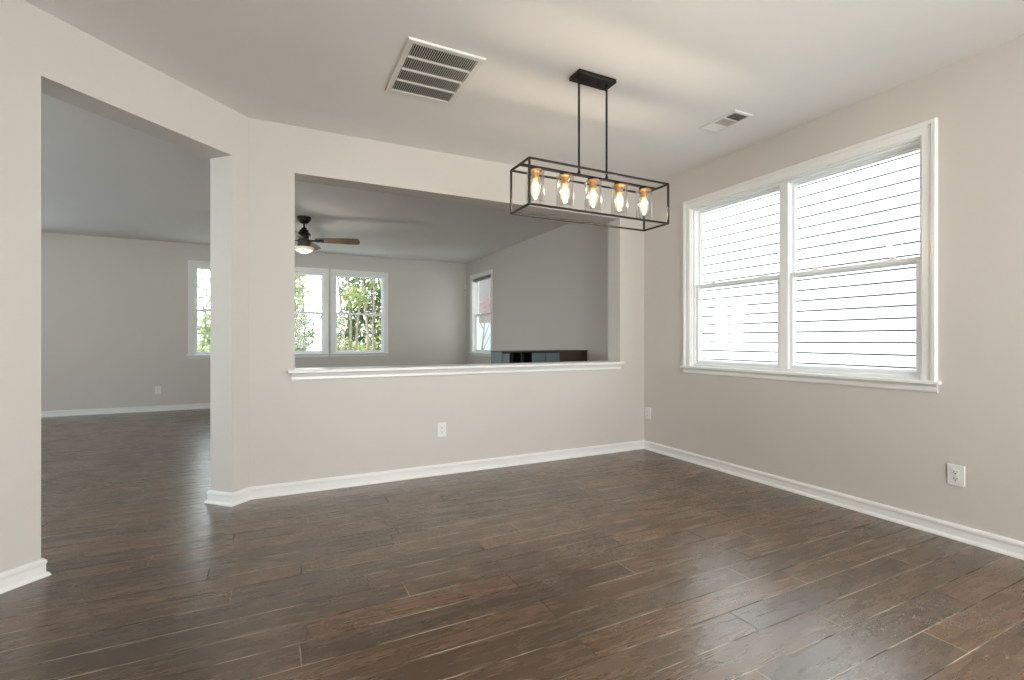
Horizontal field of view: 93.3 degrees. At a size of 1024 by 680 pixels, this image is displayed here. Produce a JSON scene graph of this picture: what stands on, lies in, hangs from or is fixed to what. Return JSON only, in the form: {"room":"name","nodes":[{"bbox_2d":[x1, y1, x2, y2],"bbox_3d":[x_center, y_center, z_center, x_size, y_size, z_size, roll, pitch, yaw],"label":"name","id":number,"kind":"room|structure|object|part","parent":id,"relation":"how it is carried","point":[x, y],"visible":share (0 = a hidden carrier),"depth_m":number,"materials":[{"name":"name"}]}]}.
{"room":"empty dining room","nodes":[
{"label":"empty dining room","id":0,"kind":"room"},
{"bbox_2d":[0,0,248,572],"bbox_3d":[-2.209,-0.227,2.840,0.201,2.740,1.682,0,0,19],"label":"wall","id":1,"kind":"structure","parent":0,"point":[40,52],"depth_m":2.41,"materials":[{"name":"beige paint"}]},
{"bbox_2d":[0,558,51,593],"bbox_3d":[-2.289,1.099,2.248,0.027,0.087,0.225,0,0,19],"label":"baseboard","id":2,"kind":"structure","parent":1,"relation":"attached to","point":[16,577],"depth_m":2.26,"materials":[{"name":"white wood"}]},
{"bbox_2d":[204,490,231,506],"bbox_3d":[-2.035,1.099,3.359,0.254,0.087,0.027,0,0,19],"label":"baseboard","id":3,"kind":"object","parent":1,"relation":"attached to","point":[214,497],"visible":1,"depth_m":3.36,"materials":[{"name":"white wood"}]},
{"bbox_2d":[232,487,250,506],"bbox_3d":[-1.905,1.099,3.388,0.027,0.087,0.166,0,0,19],"label":"baseboard","id":4,"kind":"structure","parent":1,"relation":"attached to","point":[243,495],"depth_m":3.39,"materials":[{"name":"white wood"}]},
{"bbox_2d":[41,232,465,410],"bbox_3d":[-5.088,-0.227,8.159,9.140,2.740,0.140,0,0,-26],"label":"wall","id":5,"kind":"structure","parent":0,"point":[114,311],"depth_m":7.73,"materials":[{"name":"beige paint"}]},
{"bbox_2d":[41,403,209,416],"bbox_3d":[-5.051,1.099,8.084,9.140,0.087,0.027,0,0,-26],"label":"baseboard","id":6,"kind":"structure","parent":5,"relation":"attached to","point":[201,405],"depth_m":7.57,"materials":[{"name":"white wood"}]},
{"bbox_2d":[155,386,160,393],"bbox_3d":[-5.697,0.805,7.771,0.080,0.120,0.012,0,0,-26],"label":"wall outlet","id":7,"kind":"object","parent":5,"relation":"attached to","point":[157,388],"visible":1,"depth_m":7.77,"materials":[{"name":"white plastic"}]},
{"bbox_2d":[187,260,209,358],"bbox_3d":[-4.880,-0.499,8.228,1.091,1.625,0.170,0,0,-26],"label":"window","id":8,"kind":"structure","parent":5,"relation":"in","point":[193,266],"depth_m":7.98,"materials":[{"name":"white plastic"}]},
{"bbox_3d":[-4.896,-0.490,8.260,0.879,1.467,0.100,0,0,-26],"label":"frame","id":9,"kind":"part","parent":8,"relation":"part of","materials":[{"name":"white plastic"}]},
{"bbox_3d":[-4.888,-0.147,8.245,0.863,0.736,0.036,0,0,-26],"label":"sash","id":10,"kind":"part","parent":8,"relation":"part of","materials":[{"name":"white plastic"}]},
{"bbox_3d":[-4.903,-0.844,8.274,0.863,0.736,0.027,0,0,-26],"label":"sash","id":11,"kind":"part","parent":8,"relation":"part of","materials":[{"name":"clear glass"}]},
{"bbox_2d":[295,267,329,356],"bbox_3d":[-3.877,-0.499,8.726,1.091,1.625,0.170,0,0,-26],"label":"window","id":12,"kind":"structure","parent":5,"relation":"in","point":[324,273],"depth_m":8.88,"materials":[{"name":"white plastic"}]},
{"bbox_3d":[-3.885,-0.147,8.743,0.863,0.736,0.036,0,0,-26],"label":"sash","id":13,"kind":"part","parent":12,"relation":"part of","materials":[{"name":"white plastic"}]},
{"bbox_3d":[-3.900,-0.844,8.772,0.863,0.736,0.027,0,0,-26],"label":"sash","id":14,"kind":"part","parent":12,"relation":"part of","materials":[{"name":"clear glass"}]},
{"bbox_2d":[330,269,388,356],"bbox_3d":[-2.905,-0.499,9.209,1.091,1.625,0.170,0,0,-26],"label":"window","id":15,"kind":"structure","parent":5,"relation":"in","point":[334,273],"depth_m":9.17,"materials":[{"name":"white plastic"}]},
{"bbox_3d":[-2.928,-0.844,9.255,0.863,0.736,0.027,0,0,-26],"label":"sash","id":16,"kind":"part","parent":15,"relation":"part of","materials":[{"name":"clear glass"}]},
{"bbox_3d":[-2.913,-0.147,9.226,0.863,0.736,0.036,0,0,-26],"label":"sash","id":17,"kind":"part","parent":15,"relation":"part of","materials":[{"name":"white plastic"}]},
{"bbox_2d":[249,118,643,486],"bbox_3d":[-0.291,-0.227,4.377,3.670,2.740,0.200,0,0,-26],"label":"wall","id":18,"kind":"structure","parent":0,"point":[300,430],"depth_m":3.97,"materials":[{"name":"beige paint"}]},
{"bbox_2d":[437,422,445,436],"bbox_3d":[-0.597,0.762,4.106,0.080,0.120,0.012,0,0,-26],"label":"wall outlet","id":19,"kind":"object","parent":18,"relation":"attached to","point":[441,427],"visible":1,"depth_m":4.10,"materials":[{"name":"white plastic"}]},
{"bbox_2d":[249,440,643,499],"bbox_3d":[-0.241,1.099,4.275,3.670,0.087,0.027,0,0,-26],"label":"baseboard","id":20,"kind":"structure","parent":18,"relation":"attached to","point":[313,485],"depth_m":4.04,"materials":[{"name":"white wood"}]},
{"bbox_2d":[288,361,623,380],"bbox_3d":[-0.300,0.262,4.372,3.140,0.079,0.286,0,0,-26],"label":"sill","id":21,"kind":"structure","parent":18,"relation":"attached to","point":[320,373],"depth_m":4.11,"materials":[{"name":"white wood"}]},
{"bbox_2d":[0,408,1023,679],"bbox_3d":[-2.398,1.218,2.695,9.460,0.150,12.320,0,0,-26],"label":"floor","id":22,"kind":"structure","parent":0,"point":[642,564],"depth_m":2.33,"materials":[{"name":"brown wood"}]},
{"bbox_2d":[491,350,587,362],"bbox_3d":[0.358,0.637,6.065,1.237,1.012,0.294,0,0,-26],"label":"storage cabinet","id":23,"kind":"object","parent":22,"relation":"on","point":[510,356],"visible":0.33,"depth_m":5.96,"materials":[{"name":"brown wood"}]},
{"bbox_3d":[-0.181,0.620,5.794,0.018,0.946,0.260,0,0,-26],"label":"panel","id":24,"kind":"part","parent":23,"relation":"part of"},
{"bbox_3d":[-0.073,0.625,5.708,0.091,0.927,0.017,0,0,-26],"label":"door","id":25,"kind":"part","parent":23,"relation":"part of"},
{"bbox_3d":[0.325,0.625,5.906,0.181,0.927,0.017,0,0,-26],"label":"door","id":26,"kind":"part","parent":23,"relation":"part of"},
{"bbox_3d":[0.503,0.625,5.994,0.200,0.927,0.017,0,0,-26],"label":"door","id":27,"kind":"part","parent":23,"relation":"part of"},
{"bbox_3d":[0.770,0.621,6.132,0.388,0.944,0.012,0,0,-26],"label":"panel","id":28,"kind":"part","parent":23,"relation":"part of","materials":[{"name":"brown wood"}]},
{"bbox_2d":[24,0,1023,263],"bbox_3d":[-2.421,-1.722,2.684,10.110,0.250,12.920,0,0,-26],"label":"ceiling","id":29,"kind":"structure","parent":0,"point":[678,67],"depth_m":3.02,"materials":[{"name":"paint"}]},
{"bbox_2d":[295,215,359,252],"bbox_3d":[-2.701,-1.361,6.273,1.051,0.469,1.051,0,0,36],"label":"ceiling fan","id":30,"kind":"object","parent":29,"relation":"hanging from","point":[305,245],"visible":0.94,"depth_m":6.25,"materials":[{"name":"brown metal"}]},
{"bbox_3d":[-2.701,-1.164,6.273,0.244,0.074,0.244,0,0,-26],"label":"lamp shade","id":31,"kind":"part","parent":30,"relation":"part of","materials":[{"name":"beige glass"}]},
{"bbox_3d":[-2.766,-1.297,6.688,0.134,0.056,0.561,0,0,-10],"label":"blade","id":32,"kind":"part","parent":30,"relation":"part of","materials":[{"name":"brown wood"}]},
{"bbox_3d":[-2.286,-1.297,6.338,0.561,0.056,0.134,0,0,-10],"label":"blade","id":33,"kind":"part","parent":30,"relation":"part of","materials":[{"name":"brown wood"}]},
{"bbox_2d":[385,37,485,104],"bbox_3d":[-0.477,-1.591,2.906,0.444,0.013,0.596,0,0,-26],"label":"ceiling vent","id":34,"kind":"object","parent":29,"relation":"in","point":[425,70],"visible":1,"depth_m":2.86,"materials":[{"name":"white metal"}]},
{"bbox_3d":[-0.566,-1.590,3.086,0.363,0.008,0.122,0,0,-26],"label":"louver panel","id":35,"kind":"part","parent":34,"relation":"part of","materials":[{"name":"white metal"}]},
{"bbox_3d":[-0.506,-1.590,2.966,0.363,0.008,0.122,0,0,-26],"label":"louver panel","id":36,"kind":"part","parent":34,"relation":"part of","materials":[{"name":"white metal"}]},
{"bbox_3d":[-0.447,-1.590,2.846,0.363,0.008,0.122,0,0,-26],"label":"louver panel","id":37,"kind":"part","parent":34,"relation":"part of","materials":[{"name":"white metal"}]},
{"bbox_3d":[-0.387,-1.590,2.726,0.363,0.008,0.122,0,0,-26],"label":"louver panel","id":38,"kind":"part","parent":34,"relation":"part of","materials":[{"name":"white metal"}]},
{"bbox_2d":[510,69,668,231],"bbox_3d":[0.494,-1.166,2.947,1.014,0.862,0.234,0,0,-26],"label":"pendant light","id":39,"kind":"object","parent":29,"relation":"hanging from","point":[583,77],"visible":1,"depth_m":2.92,"materials":[{"name":"brown metal"}]},
{"bbox_3d":[-0.005,-0.866,2.824,0.011,0.239,0.011,0,0,-26],"label":"post","id":40,"kind":"part","parent":39,"relation":"part of","materials":[{"name":"brown metal"}]},
{"bbox_3d":[0.095,-0.866,2.624,0.011,0.239,0.011,0,0,-26],"label":"post","id":41,"kind":"part","parent":39,"relation":"part of","materials":[{"name":"brown metal"}]},
{"bbox_2d":[531,168,541,179],"bbox_3d":[0.134,-0.946,2.768,0.080,0.052,0.080,0,0,-26],"label":"socket","id":42,"kind":"object","parent":39,"relation":"attached to","point":[535,172],"depth_m":2.75,"materials":[{"name":"gold metal"}]},
{"bbox_2d":[558,173,571,184],"bbox_3d":[0.314,-0.946,2.858,0.080,0.052,0.080,0,0,-26],"label":"socket","id":43,"kind":"object","parent":39,"relation":"attached to","point":[564,177],"depth_m":2.84,"materials":[{"name":"gold metal"}]},
{"bbox_3d":[0.402,-1.282,2.901,0.022,0.581,0.022,0,0,-26],"label":"stem","id":44,"kind":"part","parent":39,"relation":"part of","materials":[{"name":"brown metal"}]},
{"bbox_2d":[586,179,599,189],"bbox_3d":[0.494,-0.946,2.947,0.080,0.052,0.080,0,0,-26],"label":"socket","id":45,"kind":"object","parent":39,"relation":"attached to","point":[592,183],"depth_m":2.93,"materials":[{"name":"gold metal"}]},
{"bbox_3d":[0.586,-1.282,2.993,0.022,0.581,0.022,0,0,-26],"label":"stem","id":46,"kind":"part","parent":39,"relation":"part of","materials":[{"name":"brown metal"}]},
{"bbox_2d":[613,183,625,193],"bbox_3d":[0.674,-0.946,3.036,0.080,0.052,0.080,0,0,-26],"label":"socket","id":47,"kind":"object","parent":39,"relation":"attached to","point":[619,187],"depth_m":3.02,"materials":[{"name":"gold metal"}]},
{"bbox_2d":[638,188,649,198],"bbox_3d":[0.854,-0.946,3.126,0.080,0.052,0.080,0,0,-26],"label":"socket","id":48,"kind":"object","parent":39,"relation":"attached to","point":[643,191],"depth_m":3.11,"materials":[{"name":"gold metal"}]},
{"bbox_3d":[0.894,-0.866,3.270,0.011,0.239,0.011,0,0,-26],"label":"post","id":49,"kind":"part","parent":39,"relation":"part of","materials":[{"name":"brown metal"}]},
{"bbox_3d":[0.993,-0.866,3.070,0.011,0.239,0.011,0,0,-26],"label":"post","id":50,"kind":"part","parent":39,"relation":"part of","materials":[{"name":"brown metal"}]},
{"bbox_2d":[699,109,752,132],"bbox_3d":[1.558,-1.592,3.531,0.184,0.010,0.324,0,0,-26],"label":"ceiling vent","id":51,"kind":"object","parent":29,"relation":"in","point":[735,116],"visible":1,"depth_m":3.51,"materials":[{"name":"white metal"}]},
{"bbox_3d":[1.516,-1.591,3.615,0.136,0.007,0.081,0,0,-26],"label":"blade","id":52,"kind":"part","parent":51,"relation":"part of","materials":[{"name":"white metal"}]},
{"bbox_3d":[1.557,-1.591,3.530,0.120,0.007,0.087,0,0,-26],"label":"blade","id":53,"kind":"part","parent":51,"relation":"part of","materials":[{"name":"white metal"}]},
{"bbox_2d":[466,219,607,363],"bbox_3d":[0.257,-0.227,7.825,0.140,2.740,5.490,0,0,-26],"label":"wall","id":54,"kind":"structure","parent":0,"point":[550,288],"depth_m":7.00,"materials":[{"name":"beige paint"}]},
{"bbox_2d":[469,269,492,356],"bbox_3d":[-0.554,-0.499,9.404,0.180,1.625,1.136,0,0,-26],"label":"window","id":55,"kind":"structure","parent":54,"relation":"in","point":[474,279],"depth_m":9.80,"materials":[{"name":"white plastic"}]},
{"bbox_3d":[-0.514,-0.490,9.424,0.090,1.467,0.924,0,0,-26],"label":"frame","id":56,"kind":"part","parent":55,"relation":"part of","materials":[{"name":"white plastic"}]},
{"bbox_3d":[-0.524,-0.147,9.419,0.036,0.736,0.908,0,0,-26],"label":"sash","id":57,"kind":"part","parent":55,"relation":"part of","materials":[{"name":"white plastic"}]},
{"bbox_3d":[-0.495,-0.844,9.434,0.027,0.736,0.908,0,0,-26],"label":"sash","id":58,"kind":"part","parent":55,"relation":"part of","materials":[{"name":"clear glass"}]},
{"bbox_2d":[644,35,1023,541],"bbox_3d":[2.889,-0.227,2.255,0.140,2.740,6.830,0,0,-26],"label":"wall","id":59,"kind":"structure","parent":0,"point":[894,448],"depth_m":2.93,"materials":[{"name":"beige paint"}]},
{"bbox_2d":[645,407,650,418],"bbox_3d":[1.420,0.763,5.042,0.012,0.120,0.080,0,0,-26],"label":"wall outlet","id":60,"kind":"object","parent":59,"relation":"attached to","point":[647,409],"visible":1,"depth_m":5.04,"materials":[{"name":"white plastic"}]},
{"bbox_2d":[680,117,941,392],"bbox_3d":[2.115,-0.499,3.746,0.170,1.625,1.996,0,0,-26],"label":"window","id":61,"kind":"structure","parent":59,"relation":"in","point":[922,136],"depth_m":3.57,"materials":[{"name":"white plastic"}]},
{"bbox_3d":[1.929,-0.147,4.164,0.036,0.736,0.842,0,0,-26],"label":"sash","id":62,"kind":"part","parent":61,"relation":"part of","materials":[{"name":"white plastic"}]},
{"bbox_3d":[1.958,-0.844,4.178,0.027,0.736,0.842,0,0,-26],"label":"sash","id":63,"kind":"part","parent":61,"relation":"part of","materials":[{"name":"white plastic"}]},
{"bbox_3d":[2.335,-0.147,3.345,0.036,0.736,0.842,0,0,-26],"label":"sash","id":64,"kind":"part","parent":61,"relation":"part of","materials":[{"name":"white plastic"}]},
{"bbox_3d":[2.364,-0.844,3.360,0.027,0.736,0.842,0,0,-26],"label":"sash","id":65,"kind":"part","parent":61,"relation":"part of","materials":[{"name":"white plastic"}]},
{"bbox_2d":[644,440,1023,559],"bbox_3d":[2.818,1.099,2.208,0.027,0.087,6.450,0,0,-26],"label":"baseboard","id":66,"kind":"structure","parent":59,"relation":"attached to","point":[1014,548],"depth_m":3.19,"materials":[{"name":"white wood"}]},
{"bbox_2d":[947,464,964,487],"bbox_3d":[2.547,0.777,2.772,0.012,0.120,0.080,0,0,-26],"label":"wall outlet","id":67,"kind":"object","parent":59,"relation":"attached to","point":[955,473],"visible":1,"depth_m":2.77,"materials":[{"name":"white plastic"}]},
{"label":"outside","id":68,"kind":"structure","parent":0,"visible":0},
{"bbox_3d":[-15.705,1.568,31.637,90.000,0.150,49.360,0,0,-26],"label":"ground","id":69,"kind":"structure","parent":68,"visible":0},
{"bbox_2d":[197,342,208,351],"bbox_3d":[-10.783,0.745,15.852,2.342,1.591,1.298,0,0,-26],"label":"shrub","id":70,"kind":"object","parent":69,"relation":"on","point":[198,345],"visible":0.02,"depth_m":15.92,"materials":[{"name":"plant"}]},
{"bbox_2d":[197,269,209,351],"bbox_3d":[-7.659,-0.588,11.847,2.373,4.195,1.784,0,0,-26],"label":"leafy tree","id":71,"kind":"object","parent":69,"relation":"on","point":[204,336],"visible":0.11,"depth_m":11.85,"materials":[{"name":"green plant"}]},
{"bbox_2d":[197,274,316,350],"bbox_3d":[-12.994,-1.690,24.816,5.562,6.401,2.641,0,0,-26],"label":"tree","id":72,"kind":"object","parent":69,"relation":"on","point":[309,333],"visible":0.04,"depth_m":25.40,"materials":[{"name":"green plant"}]},
{"bbox_2d":[295,274,320,350],"bbox_3d":[-6.582,-0.805,14.617,1.675,4.633,1.230,0,0,-34],"label":"crape myrtle","id":73,"kind":"object","parent":69,"relation":"on","point":[302,302],"visible":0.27,"depth_m":14.77,"materials":[{"name":"green plant"}]},
{"bbox_2d":[339,340,371,349],"bbox_3d":[-6.100,0.774,18.200,2.329,1.585,1.292,0,0,-26],"label":"shrub","id":74,"kind":"object","parent":69,"relation":"on","point":[341,343],"visible":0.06,"depth_m":18.20,"materials":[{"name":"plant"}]},
{"bbox_2d":[337,277,380,349],"bbox_3d":[-8.066,-1.752,28.896,5.635,6.521,2.711,0,0,-26],"label":"tree","id":75,"kind":"object","parent":69,"relation":"on","point":[378,296],"visible":0.23,"depth_m":28.13,"materials":[{"name":"green plant"}]},
{"bbox_2d":[359,278,380,349],"bbox_3d":[-3.600,-0.669,14.066,1.569,4.368,1.399,0,0,-26],"label":"crape myrtle","id":76,"kind":"object","parent":69,"relation":"on","point":[367,328],"visible":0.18,"depth_m":13.87,"materials":[{"name":"green plant"}]},
{"bbox_2d":[365,340,380,349],"bbox_3d":[-6.446,0.728,24.270,2.292,1.604,1.372,0,0,-26],"label":"shrub","id":77,"kind":"object","parent":69,"relation":"on","point":[378,347],"visible":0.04,"depth_m":23.95,"materials":[{"name":"green plant"}]},
{"bbox_2d":[479,278,490,349],"bbox_3d":[0.736,-1.757,22.694,11.300,6.600,6.600,0,0,-26],"label":"house","id":78,"kind":"structure","parent":69,"relation":"on","point":[484,285],"depth_m":18.46,"materials":[{"name":"paint"}]},
{"bbox_3d":[-0.924,0.393,18.504,2.800,2.100,0.030,0,0,-26],"label":"garage door","id":79,"kind":"part","parent":78,"relation":"part of","materials":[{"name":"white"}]},
{"bbox_2d":[479,292,490,349],"bbox_3d":[-1.064,-0.050,15.635,1.341,3.120,1.184,0,0,-26],"label":"flowering tree","id":80,"kind":"object","parent":69,"relation":"on","point":[485,303],"visible":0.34,"depth_m":15.65,"materials":[{"name":"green plant"}]},
{"bbox_3d":[-6.072,1.413,9.735,9.780,0.140,3.560,0,0,-26],"label":"patio","id":81,"kind":"object","parent":69,"relation":"on","visible":0},
{"bbox_2d":[313,275,367,349],"bbox_3d":[-4.309,-0.699,11.983,1.539,4.422,1.339,0,0,-26],"label":"crape myrtle","id":82,"kind":"object","parent":81,"relation":"on","point":[348,293],"visible":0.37,"depth_m":11.94,"materials":[{"name":"green plant"}]},
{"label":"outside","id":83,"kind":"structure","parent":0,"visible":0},
{"bbox_3d":[23.927,1.568,6.653,41.220,0.150,30.640,0,0,-26],"label":"ground","id":84,"kind":"structure","parent":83,"visible":0},
{"bbox_2d":[702,150,919,369],"bbox_3d":[8.648,-2.757,7.251,8.700,8.600,12.900,0,0,-26],"label":"neighbor house","id":85,"kind":"structure","parent":84,"relation":"on","point":[870,213],"depth_m":6.73,"materials":[{"name":"white"}]}
]}

